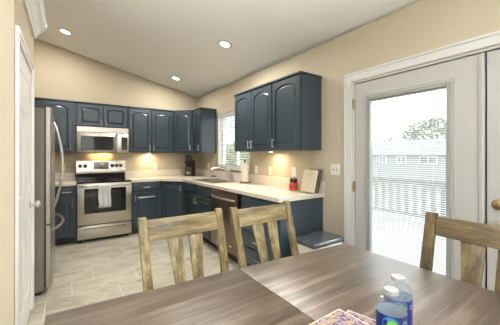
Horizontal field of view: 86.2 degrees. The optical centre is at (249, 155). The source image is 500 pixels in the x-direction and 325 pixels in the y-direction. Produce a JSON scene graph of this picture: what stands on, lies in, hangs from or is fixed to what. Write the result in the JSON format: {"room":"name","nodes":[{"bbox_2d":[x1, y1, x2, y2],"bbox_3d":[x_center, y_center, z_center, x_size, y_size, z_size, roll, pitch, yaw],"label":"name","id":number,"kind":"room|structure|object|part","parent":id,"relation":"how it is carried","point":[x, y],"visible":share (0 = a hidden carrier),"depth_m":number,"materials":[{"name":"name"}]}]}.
{"room":"eat-in kitchen","nodes":[
{"label":"eat-in kitchen","id":0,"kind":"room"},
{"bbox_2d":[0,0,33,324],"bbox_3d":[-3.322,0.042,0.901,3.950,2.550,1.107,0,0,-34],"label":"wall","id":1,"kind":"structure","parent":0,"point":[12,12],"depth_m":1.55,"materials":[{"name":"paint"}]},
{"bbox_2d":[15,25,33,324],"bbox_3d":[-1.678,0.271,1.926,0.121,2.092,0.907,0,0,-34],"label":"trim","id":2,"kind":"structure","parent":1,"relation":"attached to","point":[19,40],"depth_m":1.60,"materials":[{"name":"white wood"}]},
{"bbox_2d":[20,51,40,324],"bbox_3d":[-1.627,0.303,1.954,0.107,2.008,0.767,0,0,-34],"label":"door","id":3,"kind":"structure","parent":1,"relation":"in","point":[25,202],"depth_m":1.94,"materials":[{"name":"white wood"}]},
{"bbox_3d":[-1.793,0.402,2.227,0.072,0.064,0.064,0,0,-34],"label":"knob","id":4,"kind":"part","parent":3,"relation":"part of","materials":[{"name":"silver metal"}]},
{"bbox_2d":[23,0,46,38],"bbox_3d":[-1.626,-1.159,2.006,0.098,0.152,1.205,0,0,-34],"label":"trim","id":5,"kind":"structure","parent":1,"relation":"attached to","point":[34,9],"depth_m":2.18,"materials":[{"name":"white wood"}]},
{"bbox_2d":[34,39,197,180],"bbox_3d":[-3.874,-0.706,3.959,6.800,4.046,0.150,0,0,-34],"label":"wall","id":6,"kind":"structure","parent":0,"point":[59,73],"depth_m":4.71,"materials":[{"name":"paint"}]},
{"bbox_2d":[34,97,75,151],"bbox_3d":[-3.074,-0.464,4.200,0.552,0.810,0.358,0,0,-34],"label":"upper cabinet","id":7,"kind":"object","parent":6,"relation":"attached to","point":[64,111],"visible":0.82,"depth_m":4.15,"materials":[{"name":"paint"}]},
{"bbox_3d":[-3.081,-0.859,4.210,0.552,0.020,0.335,0,0,-34],"label":"crown moulding","id":8,"kind":"part","parent":7,"relation":"part of","materials":[{"name":"paint"}]},
{"bbox_2d":[55,172,74,180],"bbox_3d":[-3.165,0.339,4.340,0.541,0.126,0.019,0,0,-34],"label":"backsplash","id":9,"kind":"structure","parent":6,"relation":"attached to","point":[68,175],"depth_m":4.42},
{"bbox_2d":[76,101,127,128],"bbox_3d":[-2.530,-0.671,4.573,0.762,0.396,0.358,0,0,-34],"label":"upper cabinet","id":10,"kind":"object","parent":6,"relation":"attached to","point":[89,114],"visible":0.97,"depth_m":4.44,"materials":[{"name":"paint"}]},
{"bbox_3d":[-2.605,-0.661,4.357,0.358,0.352,0.020,0,0,-34],"label":"door","id":11,"kind":"part","parent":10,"relation":"part of","materials":[{"name":"paint"}]},
{"bbox_3d":[-2.537,-0.859,4.583,0.762,0.020,0.335,0,0,-34],"label":"crown moulding","id":12,"kind":"part","parent":10,"relation":"part of","materials":[{"name":"paint"}]},
{"bbox_2d":[76,126,128,153],"bbox_3d":[-2.501,-0.254,4.529,0.754,0.428,0.459,0,0,-34],"label":"microwave oven","id":13,"kind":"object","parent":10,"relation":"attached to","point":[102,140],"visible":1,"depth_m":4.37,"materials":[{"name":"silver metal"}]},
{"bbox_3d":[-2.482,-0.213,4.340,0.572,0.327,0.026,0,0,-34],"label":"door","id":14,"kind":"part","parent":13,"relation":"part of","materials":[{"name":"metal"}]},
{"bbox_3d":[-2.243,-0.213,4.462,0.019,0.296,0.056,0,0,-34],"label":"handle","id":15,"kind":"part","parent":13,"relation":"part of","materials":[{"name":"metal"}]},
{"bbox_3d":[-2.170,-0.213,4.556,0.177,0.327,0.024,0,0,-34],"label":"control panel","id":16,"kind":"part","parent":13,"relation":"part of","materials":[{"name":"metal"}]},
{"bbox_3d":[-2.301,-0.661,4.565,0.358,0.352,0.020,0,0,-34],"label":"door","id":17,"kind":"part","parent":10,"relation":"part of","materials":[{"name":"paint"}]},
{"bbox_2d":[128,106,172,153],"bbox_3d":[-1.885,-0.456,5.016,0.798,0.826,0.358,0,0,-34],"label":"upper cabinet","id":18,"kind":"object","parent":6,"relation":"attached to","point":[150,129],"visible":0.96,"depth_m":4.88,"materials":[{"name":"paint"}]},
{"bbox_3d":[-1.969,-0.454,4.794,0.376,0.766,0.020,0,0,-34],"label":"door","id":19,"kind":"part","parent":18,"relation":"part of","materials":[{"name":"paint"}]},
{"bbox_3d":[-1.891,-0.859,5.026,0.798,0.020,0.335,0,0,-34],"label":"crown moulding","id":20,"kind":"part","parent":18,"relation":"part of","materials":[{"name":"paint"}]},
{"bbox_3d":[-1.648,-0.454,5.014,0.382,0.766,0.020,0,0,-34],"label":"door","id":21,"kind":"part","parent":18,"relation":"part of","materials":[{"name":"paint"}]},
{"bbox_2d":[173,110,193,152],"bbox_3d":[-1.231,-0.464,5.311,0.607,0.810,0.607,0,0,-34],"label":"upper cabinet","id":22,"kind":"object","parent":6,"relation":"attached to","point":[183,120],"visible":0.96,"depth_m":5.08,"materials":[{"name":"paint"}]},
{"bbox_2d":[27,233,238,324],"bbox_3d":[-1.427,1.377,0.393,6.500,0.120,8.500,0,0,-34],"label":"floor","id":23,"kind":"structure","parent":0,"point":[90,271],"depth_m":3.09,"materials":[{"name":"tile"}]},
{"bbox_2d":[34,105,64,295],"bbox_3d":[-2.440,0.421,2.738,0.883,1.792,0.910,0,0,-34],"label":"refrigerator","id":24,"kind":"object","parent":23,"relation":"on","point":[45,126],"visible":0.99,"depth_m":2.53,"materials":[{"name":"silver metal"}]},
{"bbox_3d":[-2.046,0.093,2.734,0.045,1.112,0.448,0,0,-34],"label":"door","id":25,"kind":"part","parent":24,"relation":"part of","materials":[{"name":"metal"}]},
{"bbox_3d":[-2.174,0.957,2.921,0.045,0.596,0.902,0,0,-34],"label":"freezer drawer","id":26,"kind":"part","parent":24,"relation":"part of","materials":[{"name":"metal"}]},
{"bbox_3d":[-2.303,0.093,3.108,0.045,1.112,0.448,0,0,-34],"label":"door","id":27,"kind":"part","parent":24,"relation":"part of","materials":[{"name":"metal"}]},
{"bbox_3d":[-2.121,0.717,2.957,0.108,0.030,0.825,0,0,-34],"label":"handle","id":28,"kind":"part","parent":24,"relation":"part of","materials":[{"name":"silver metal"}]},
{"bbox_3d":[-2.098,0.097,2.919,0.104,0.929,0.028,0,0,-34],"label":"handle","id":29,"kind":"part","parent":24,"relation":"part of","materials":[{"name":"silver metal"}]},
{"bbox_2d":[55,186,75,245],"bbox_3d":[-2.983,0.880,4.076,0.542,0.874,0.662,0,0,-34],"label":"base cabinet","id":30,"kind":"object","parent":23,"relation":"on","point":[66,204],"visible":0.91,"depth_m":3.92,"materials":[{"name":"paint"}]},
{"bbox_2d":[55,172,75,186],"bbox_3d":[-2.988,0.359,4.082,0.541,0.165,0.646,0,0,-34],"label":"countertop","id":31,"kind":"structure","parent":30,"relation":"on","point":[68,177],"depth_m":4.35,"materials":[{"name":"beige stone"}]},
{"bbox_3d":[-2.696,0.909,3.924,0.207,0.565,0.020,0,0,-34],"label":"door","id":32,"kind":"part","parent":30,"relation":"part of","materials":[{"name":"paint"}]},
{"bbox_3d":[-2.696,0.535,3.924,0.207,0.133,0.020,0,0,-34],"label":"drawer","id":33,"kind":"part","parent":30,"relation":"part of","materials":[{"name":"paint"}]},
{"bbox_2d":[76,160,131,242],"bbox_3d":[-2.418,0.699,4.410,0.757,1.235,0.710,0,0,-34],"label":"range","id":34,"kind":"object","parent":23,"relation":"on","point":[92,222],"visible":0.99,"depth_m":4.23,"materials":[{"name":"silver metal"}]},
{"bbox_3d":[-2.592,0.189,4.663,0.754,0.215,0.096,0,0,-34],"label":"control panel","id":35,"kind":"part","parent":34,"relation":"part of","materials":[{"name":"metal"}]},
{"bbox_3d":[-2.264,1.166,4.185,0.751,0.198,0.036,0,0,-34],"label":"storage drawer","id":36,"kind":"part","parent":34,"relation":"part of","materials":[{"name":"metal"}]},
{"bbox_3d":[-2.264,0.738,4.185,0.751,0.627,0.036,0,0,-34],"label":"oven door","id":37,"kind":"part","parent":34,"relation":"part of","materials":[{"name":"metal"}]},
{"bbox_2d":[76,178,131,183],"bbox_3d":[-2.433,0.409,4.431,0.757,0.021,0.642,0,0,-34],"label":"cooktop","id":38,"kind":"object","parent":34,"relation":"in","point":[78,180],"depth_m":4.31,"materials":[{"name":"black glass"}]},
{"bbox_2d":[98,184,110,207],"bbox_3d":[-2.240,0.620,4.114,0.178,0.354,0.042,0,0,-34],"label":"dish towel","id":39,"kind":"object","parent":34,"relation":"hanging from","point":[104,191],"visible":1,"depth_m":4.10,"materials":[{"name":"fabric"}]},
{"bbox_3d":[-2.240,0.460,4.147,0.712,0.026,0.074,0,0,-34],"label":"handle","id":40,"kind":"part","parent":34,"relation":"part of","materials":[{"name":"metal"}]},
{"bbox_2d":[130,181,160,233],"bbox_3d":[-1.930,0.880,4.799,0.478,0.874,0.662,0,0,-34],"label":"base cabinet","id":41,"kind":"object","parent":23,"relation":"on","point":[145,196],"visible":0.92,"depth_m":4.54,"materials":[{"name":"paint"}]},
{"bbox_3d":[-1.767,0.535,4.562,0.434,0.133,0.020,0,0,-34],"label":"drawer","id":42,"kind":"part","parent":41,"relation":"part of","materials":[{"name":"paint"}]},
{"bbox_3d":[-1.767,0.909,4.562,0.434,0.565,0.020,0,0,-34],"label":"door","id":43,"kind":"part","parent":41,"relation":"part of","materials":[{"name":"paint"}]},
{"bbox_2d":[161,181,184,217],"bbox_3d":[-1.273,0.880,5.088,0.928,0.874,0.928,0,0,-34],"label":"base cabinet","id":44,"kind":"object","parent":23,"relation":"on","point":[172,192],"visible":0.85,"depth_m":4.65,"materials":[{"name":"paint"}]},
{"bbox_2d":[125,169,324,202],"bbox_3d":[-0.752,0.359,3.907,1.406,0.165,3.464,0,0,-34],"label":"countertop","id":45,"kind":"structure","parent":44,"relation":"on","point":[271,188],"depth_m":3.67,"materials":[{"name":"beige stone"}]},
{"bbox_2d":[184,155,194,175],"bbox_3d":[-1.211,0.191,5.342,0.156,0.424,0.255,0,0,11],"label":"knife block","id":46,"kind":"object","parent":45,"relation":"on","point":[189,164],"visible":0.98,"depth_m":5.29,"materials":[{"name":"brown wood"}]},
{"bbox_2d":[191,178,237,183],"bbox_3d":[-0.584,0.497,4.307,0.460,0.200,0.800,0,0,-34],"label":"sink","id":47,"kind":"object","parent":45,"relation":"in","point":[208,180],"visible":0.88,"depth_m":4.35,"materials":[{"name":"metal"}]},
{"bbox_2d":[210,163,230,179],"bbox_3d":[-0.489,0.255,4.429,0.358,0.296,0.080,0,0,-14],"label":"kitchen faucet","id":48,"kind":"object","parent":45,"relation":"on","point":[227,170],"visible":0.98,"depth_m":4.43,"materials":[{"name":"silver metal"}]},
{"bbox_3d":[-0.502,0.233,4.424,0.331,0.122,0.051,0,0,-15],"label":"spout","id":49,"kind":"part","parent":48,"relation":"part of","materials":[{"name":"silver metal"}]},
{"bbox_2d":[239,160,249,182],"bbox_3d":[-0.077,0.231,3.975,0.160,0.343,0.160,0,0,-34],"label":"paper towel holder","id":50,"kind":"object","parent":45,"relation":"on","point":[244,166],"visible":1,"depth_m":3.92,"materials":[{"name":"white paper"}]},
{"bbox_2d":[289,178,297,190],"bbox_3d":[0.511,0.334,3.136,0.104,0.138,0.104,0,0,-34],"label":"candle jar","id":51,"kind":"object","parent":45,"relation":"on","point":[293,185],"visible":0.99,"depth_m":3.10,"materials":[{"name":"red glass"}]},
{"bbox_3d":[0.511,0.287,3.136,0.088,0.046,0.088,0,0,-34],"label":"lid","id":52,"kind":"part","parent":51,"relation":"part of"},
{"bbox_2d":[300,169,317,192],"bbox_3d":[0.642,0.274,2.895,0.084,0.244,0.190,0,0,-31],"label":"cookbook","id":53,"kind":"object","parent":45,"relation":"on","point":[309,180],"visible":1,"depth_m":2.87,"materials":[{"name":"beige paper"}]},
{"bbox_2d":[310,169,321,192],"bbox_3d":[0.703,0.274,2.920,0.071,0.252,0.172,0,0,-34],"label":"board","id":54,"kind":"object","parent":45,"relation":"on","point":[317,187],"visible":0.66,"depth_m":2.87,"materials":[{"name":"brown wood"}]},
{"bbox_2d":[137,208,228,290],"bbox_3d":[-0.206,0.817,1.242,0.474,1.000,0.613,0,0,-34],"label":"dining chair","id":55,"kind":"object","parent":23,"relation":"on","point":[173,229],"visible":0.55,"depth_m":1.42,"materials":[{"name":"brown wood"}]},
{"bbox_3d":[-0.498,0.817,1.302,0.060,1.000,0.185,0,0,-34],"label":"post","id":56,"kind":"part","parent":55,"relation":"part of","materials":[{"name":"brown wood"}]},
{"bbox_3d":[-0.361,0.382,1.468,0.390,0.098,0.052,0,0,-34],"label":"rail","id":57,"kind":"part","parent":55,"relation":"part of","materials":[{"name":"brown wood"}]},
{"bbox_3d":[-0.157,0.817,1.536,0.060,1.000,0.185,0,0,-34],"label":"post","id":58,"kind":"part","parent":55,"relation":"part of","materials":[{"name":"brown wood"}]},
{"bbox_2d":[184,182,214,246],"bbox_3d":[-0.599,0.880,4.342,0.662,0.874,1.060,0,0,-34],"label":"base cabinet","id":59,"kind":"object","parent":23,"relation":"on","point":[197,198],"visible":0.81,"depth_m":4.11,"materials":[{"name":"paint"}]},
{"bbox_3d":[-0.978,0.909,4.387,0.020,0.565,0.496,0,0,-34],"label":"door","id":60,"kind":"part","parent":59,"relation":"part of","materials":[{"name":"paint"}]},
{"bbox_3d":[-0.693,0.909,3.971,0.020,0.565,0.496,0,0,-34],"label":"door","id":61,"kind":"part","parent":59,"relation":"part of","materials":[{"name":"paint"}]},
{"bbox_2d":[211,188,240,262],"bbox_3d":[-0.120,0.883,3.593,0.682,0.868,0.700,0,0,-34],"label":"dishwasher","id":62,"kind":"object","parent":23,"relation":"on","point":[222,199],"visible":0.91,"depth_m":3.35,"materials":[{"name":"silver metal"}]},
{"bbox_3d":[-0.373,0.542,3.420,0.069,0.026,0.618,0,0,-34],"label":"handle","id":63,"kind":"part","parent":62,"relation":"part of","materials":[{"name":"metal"}]},
{"bbox_2d":[229,200,298,267],"bbox_3d":[0.241,0.817,1.514,0.474,1.000,0.613,0,0,-34],"label":"dining chair","id":64,"kind":"object","parent":23,"relation":"on","point":[269,214],"visible":0.41,"depth_m":1.69,"materials":[{"name":"brown wood"}]},
{"bbox_3d":[-0.051,0.817,1.573,0.060,1.000,0.185,0,0,-34],"label":"post","id":65,"kind":"part","parent":64,"relation":"part of","materials":[{"name":"brown wood"}]},
{"bbox_3d":[0.086,0.382,1.740,0.390,0.098,0.052,0,0,-34],"label":"rail","id":66,"kind":"part","parent":64,"relation":"part of","materials":[{"name":"brown wood"}]},
{"bbox_3d":[0.290,0.817,1.807,0.060,1.000,0.185,0,0,-34],"label":"post","id":67,"kind":"part","parent":64,"relation":"part of","materials":[{"name":"brown wood"}]},
{"bbox_2d":[44,243,499,324],"bbox_3d":[0.244,0.937,0.857,1.542,0.760,1.214,0,0,-34],"label":"dining table","id":68,"kind":"object","parent":23,"relation":"on","point":[303,288],"visible":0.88,"depth_m":1.05,"materials":[{"name":"brown wood"}]},
{"bbox_2d":[346,310,375,324],"bbox_3d":[0.367,0.554,0.840,0.180,0.005,0.160,0,0,42],"label":"printed card","id":69,"kind":"object","parent":68,"relation":"on","point":[369,321],"visible":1,"depth_m":0.91,"materials":[{"name":"paper"}]},
{"bbox_2d":[309,309,367,324],"bbox_3d":[0.298,0.549,0.829,0.185,0.005,0.185,0,0,-35],"label":"printed card","id":70,"kind":"object","parent":69,"relation":"on","point":[337,317],"visible":1,"depth_m":0.89,"materials":[{"name":"paper"}]},
{"bbox_2d":[375,286,407,324],"bbox_3d":[0.344,0.440,0.651,0.070,0.233,0.070,0,0,30],"label":"water bottle","id":71,"kind":"object","parent":68,"relation":"on","point":[387,313],"visible":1,"depth_m":0.65,"materials":[{"name":"plastic"}]},
{"bbox_2d":[383,274,412,324],"bbox_3d":[0.399,0.440,0.719,0.070,0.233,0.070,0,0,26],"label":"water bottle","id":72,"kind":"object","parent":68,"relation":"on","point":[408,299],"visible":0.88,"depth_m":0.71,"materials":[{"name":"plastic"}]},
{"bbox_2d":[241,194,322,265],"bbox_3d":[0.322,0.880,3.000,0.662,0.874,0.700,0,0,-34],"label":"base cabinet","id":73,"kind":"object","parent":23,"relation":"on","point":[307,214],"visible":0.3,"depth_m":2.78,"materials":[{"name":"paint"}]},
{"bbox_3d":[0.088,0.929,2.833,0.020,0.167,0.650,0,0,-34],"label":"drawer","id":74,"kind":"part","parent":73,"relation":"part of","materials":[{"name":"paint"}]},
{"bbox_3d":[0.088,1.108,2.833,0.020,0.167,0.650,0,0,-34],"label":"drawer","id":75,"kind":"part","parent":73,"relation":"part of","materials":[{"name":"paint"}]},
{"bbox_3d":[0.088,0.553,2.833,0.020,0.168,0.650,0,0,-34],"label":"drawer","id":76,"kind":"part","parent":73,"relation":"part of","materials":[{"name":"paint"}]},
{"bbox_3d":[0.088,0.750,2.833,0.020,0.167,0.650,0,0,-34],"label":"drawer","id":77,"kind":"part","parent":73,"relation":"part of","materials":[{"name":"paint"}]},
{"bbox_2d":[296,230,343,253],"bbox_3d":[0.623,1.037,2.491,0.458,0.560,0.278,0,0,-34],"label":"trash can","id":78,"kind":"object","parent":23,"relation":"on","point":[312,241],"visible":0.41,"depth_m":2.42,"materials":[{"name":"plastic"}]},
{"bbox_2d":[419,211,499,292],"bbox_3d":[0.916,0.817,1.118,0.613,1.000,0.592,0,0,-31],"label":"dining chair","id":79,"kind":"object","parent":23,"relation":"on","point":[474,237],"visible":0.56,"depth_m":1.32,"materials":[{"name":"brown wood"}]},
{"bbox_3d":[0.965,0.817,1.449,0.190,1.000,0.068,0,0,-37],"label":"post","id":80,"kind":"part","parent":79,"relation":"part of","materials":[{"name":"brown wood"}]},
{"bbox_3d":[1.150,0.382,1.261,0.052,0.098,0.487,0,0,-31],"label":"rail","id":81,"kind":"part","parent":79,"relation":"part of","materials":[{"name":"brown wood"}]},
{"bbox_2d":[36,0,420,97],"bbox_3d":[-1.427,-2.025,0.393,6.900,1.632,8.900,0,0,-34],"label":"ceiling","id":82,"kind":"structure","parent":0,"point":[156,41],"depth_m":3.22,"materials":[{"name":"white paint"}]},
{"bbox_2d":[58,28,72,35],"bbox_3d":[-2.622,-1.762,3.792,0.172,0.045,0.175,0,0,-29],"label":"recessed light","id":83,"kind":"object","parent":82,"relation":"in","point":[62,30],"visible":1,"depth_m":3.79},
{"bbox_2d":[218,40,231,47],"bbox_3d":[-0.314,-1.396,3.342,0.172,0.045,0.175,0,0,-29],"label":"recessed light","id":84,"kind":"object","parent":82,"relation":"in","point":[223,43],"visible":1,"depth_m":3.33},
{"bbox_2d":[196,0,499,243],"bbox_3d":[1.357,0.048,2.212,0.150,2.537,8.650,0,0,-34],"label":"wall","id":85,"kind":"structure","parent":0,"point":[422,26],"depth_m":2.72,"materials":[{"name":"paint"}]},
{"bbox_2d":[193,107,216,152],"bbox_3d":[-0.858,-0.464,4.990,0.358,0.810,0.337,0,0,-34],"label":"upper cabinet","id":86,"kind":"object","parent":85,"relation":"attached to","point":[204,118],"visible":1,"depth_m":4.87,"materials":[{"name":"paint"}]},
{"bbox_3d":[-0.962,-0.454,4.902,0.020,0.766,0.265,0,0,-34],"label":"door","id":87,"kind":"part","parent":86,"relation":"part of","materials":[{"name":"paint"}]},
{"bbox_3d":[-0.848,-0.859,4.997,0.335,0.020,0.337,0,0,-34],"label":"crown moulding","id":88,"kind":"part","parent":86,"relation":"part of","materials":[{"name":"paint"}]},
{"bbox_2d":[218,110,250,171],"bbox_3d":[-0.253,-0.264,4.519,0.165,1.009,1.075,0,0,-34],"label":"window","id":89,"kind":"structure","parent":85,"relation":"in","point":[219,119],"depth_m":4.92,"materials":[{"name":"white plastic"}]},
{"bbox_2d":[219,111,249,168],"bbox_3d":[-0.259,-0.274,4.514,0.060,0.965,1.011,0,0,-34],"label":"window blind","id":90,"kind":"object","parent":89,"relation":"attached to","point":[231,114],"visible":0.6,"depth_m":4.66,"materials":[{"name":"white plastic"}]},
{"bbox_3d":[-0.274,0.228,4.504,0.115,0.026,1.075,0,0,-34],"label":"sill","id":91,"kind":"part","parent":89,"relation":"part of","materials":[{"name":"white wood"}]},
{"bbox_2d":[233,81,273,151],"bbox_3d":[0.130,-0.456,3.550,0.358,0.826,0.859,0,0,-34],"label":"upper cabinet","id":92,"kind":"object","parent":85,"relation":"attached to","point":[253,106],"visible":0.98,"depth_m":3.42,"materials":[{"name":"paint"}]},
{"bbox_3d":[-0.098,-0.454,3.642,0.020,0.766,0.406,0,0,-34],"label":"door","id":93,"kind":"part","parent":92,"relation":"part of","materials":[{"name":"paint"}]},
{"bbox_3d":[0.140,-0.859,3.557,0.335,0.020,0.859,0,0,-34],"label":"crown moulding","id":94,"kind":"part","parent":92,"relation":"part of","materials":[{"name":"paint"}]},
{"bbox_3d":[0.140,-0.454,3.297,0.020,0.766,0.412,0,0,-34],"label":"door","id":95,"kind":"part","parent":92,"relation":"part of","materials":[{"name":"paint"}]},
{"bbox_2d":[292,167,295,176],"bbox_3d":[0.536,0.197,3.268,0.008,0.116,0.072,0,0,-34],"label":"wall outlet","id":96,"kind":"object","parent":85,"relation":"attached to","point":[293,168],"visible":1,"depth_m":3.26,"materials":[{"name":"white plastic"}]},
{"bbox_2d":[271,71,321,150],"bbox_3d":[0.507,-0.464,3.001,0.358,0.810,0.472,0,0,-34],"label":"upper cabinet","id":97,"kind":"object","parent":85,"relation":"attached to","point":[296,97],"visible":1,"depth_m":2.85,"materials":[{"name":"paint"}]},
{"bbox_3d":[0.392,-0.454,2.929,0.020,0.766,0.440,0,0,-34],"label":"door","id":98,"kind":"part","parent":97,"relation":"part of","materials":[{"name":"paint"}]},
{"bbox_3d":[0.517,-0.859,3.008,0.335,0.020,0.472,0,0,-34],"label":"crown moulding","id":99,"kind":"part","parent":97,"relation":"part of","materials":[{"name":"paint"}]},
{"bbox_2d":[331,164,339,174],"bbox_3d":[0.876,0.142,2.762,0.020,0.116,0.115,0,0,-34],"label":"light switch","id":100,"kind":"object","parent":85,"relation":"attached to","point":[335,168],"visible":1,"depth_m":2.76,"materials":[{"name":"white plastic"}]},
{"bbox_2d":[344,30,499,246],"bbox_3d":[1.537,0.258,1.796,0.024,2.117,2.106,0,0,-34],"label":"trim","id":101,"kind":"structure","parent":85,"relation":"attached to","point":[490,39],"depth_m":2.43,"materials":[{"name":"white wood"}]},
{"bbox_2d":[352,49,497,288],"bbox_3d":[1.562,0.297,1.825,0.074,1.992,1.919,0,0,-34],"label":"door","id":102,"kind":"structure","parent":85,"relation":"in","point":[464,80],"depth_m":1.96,"materials":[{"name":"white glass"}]},
{"bbox_3d":[1.287,0.279,2.219,0.042,1.643,0.658,0,0,-34],"label":"glazing frame","id":103,"kind":"part","parent":102,"relation":"part of","materials":[{"name":"clear glass"}]},
{"bbox_2d":[487,49,499,291],"bbox_3d":[1.824,0.301,1.394,0.122,1.983,0.912,0,0,-34],"label":"door","id":104,"kind":"structure","parent":85,"relation":"in","point":[493,57],"depth_m":1.75,"materials":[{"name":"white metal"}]},
{"bbox_3d":[1.580,0.451,1.709,0.076,0.067,0.068,0,0,-34],"label":"knob","id":105,"kind":"part","parent":104,"relation":"part of","materials":[{"name":"gold metal"}]},
{"label":"outside","id":106,"kind":"structure","parent":0,"visible":0},
{"bbox_2d":[372,212,445,275],"bbox_3d":[3.170,1.522,3.547,4.250,0.070,9.500,0,0,-34],"label":"deck","id":107,"kind":"object","parent":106,"point":[385,216],"depth_m":4.74,"materials":[{"name":"white wood"}]},
{"bbox_2d":[372,176,445,217],"bbox_3d":[4.685,0.987,4.830,0.140,1.000,8.900,0,0,-34],"label":"deck railing","id":108,"kind":"object","parent":107,"relation":"on","point":[415,182],"visible":0.38,"depth_m":6.25,"materials":[{"name":"white wood"}]},
{"bbox_3d":[4.685,0.557,4.830,0.140,0.040,8.900,0,0,-34],"label":"rail","id":109,"kind":"part","parent":108,"relation":"part of","materials":[{"name":"white wood"}]},
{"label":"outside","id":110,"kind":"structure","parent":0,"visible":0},
{"bbox_2d":[372,184,440,220],"bbox_3d":[39.916,2.767,52.108,119.800,0.100,150.000,0,0,-34],"label":"lawn","id":111,"kind":"structure","parent":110,"point":[380,186],"depth_m":16.23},
{"bbox_2d":[226,142,249,165],"bbox_3d":[-0.871,0.878,18.683,4.381,3.692,4.264,0,0,-34],"label":"tree","id":112,"kind":"object","parent":111,"relation":"on","point":[231,142],"visible":0.12,"depth_m":17.36,"materials":[{"name":"green plant"}]},
{"bbox_2d":[379,132,396,141],"bbox_3d":[18.361,-0.279,35.629,2.584,6.001,2.626,0,0,-34],"label":"tree","id":113,"kind":"object","parent":111,"relation":"on","point":[381,138],"visible":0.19,"depth_m":35.48,"materials":[{"name":"green plant"}]},
{"bbox_2d":[372,139,445,188],"bbox_3d":[16.325,0.592,26.218,9.000,4.250,25.000,0,0,-34],"label":"house","id":114,"kind":"structure","parent":111,"relation":"on","point":[386,160],"depth_m":23.46,"materials":[{"name":"white"}]},
{"bbox_3d":[14.473,0.347,21.733,0.009,0.500,1.150,0,0,-34],"label":"pane","id":115,"kind":"part","parent":114,"relation":"part of","materials":[{"name":"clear glass"}]},
{"bbox_2d":[400,116,445,140],"bbox_3d":[21.064,-0.964,31.428,6.218,7.370,6.294,0,0,-34],"label":"tree","id":116,"kind":"object","parent":111,"relation":"on","point":[413,135],"visible":0.34,"depth_m":30.85,"materials":[{"name":"green plant"}]}
]}

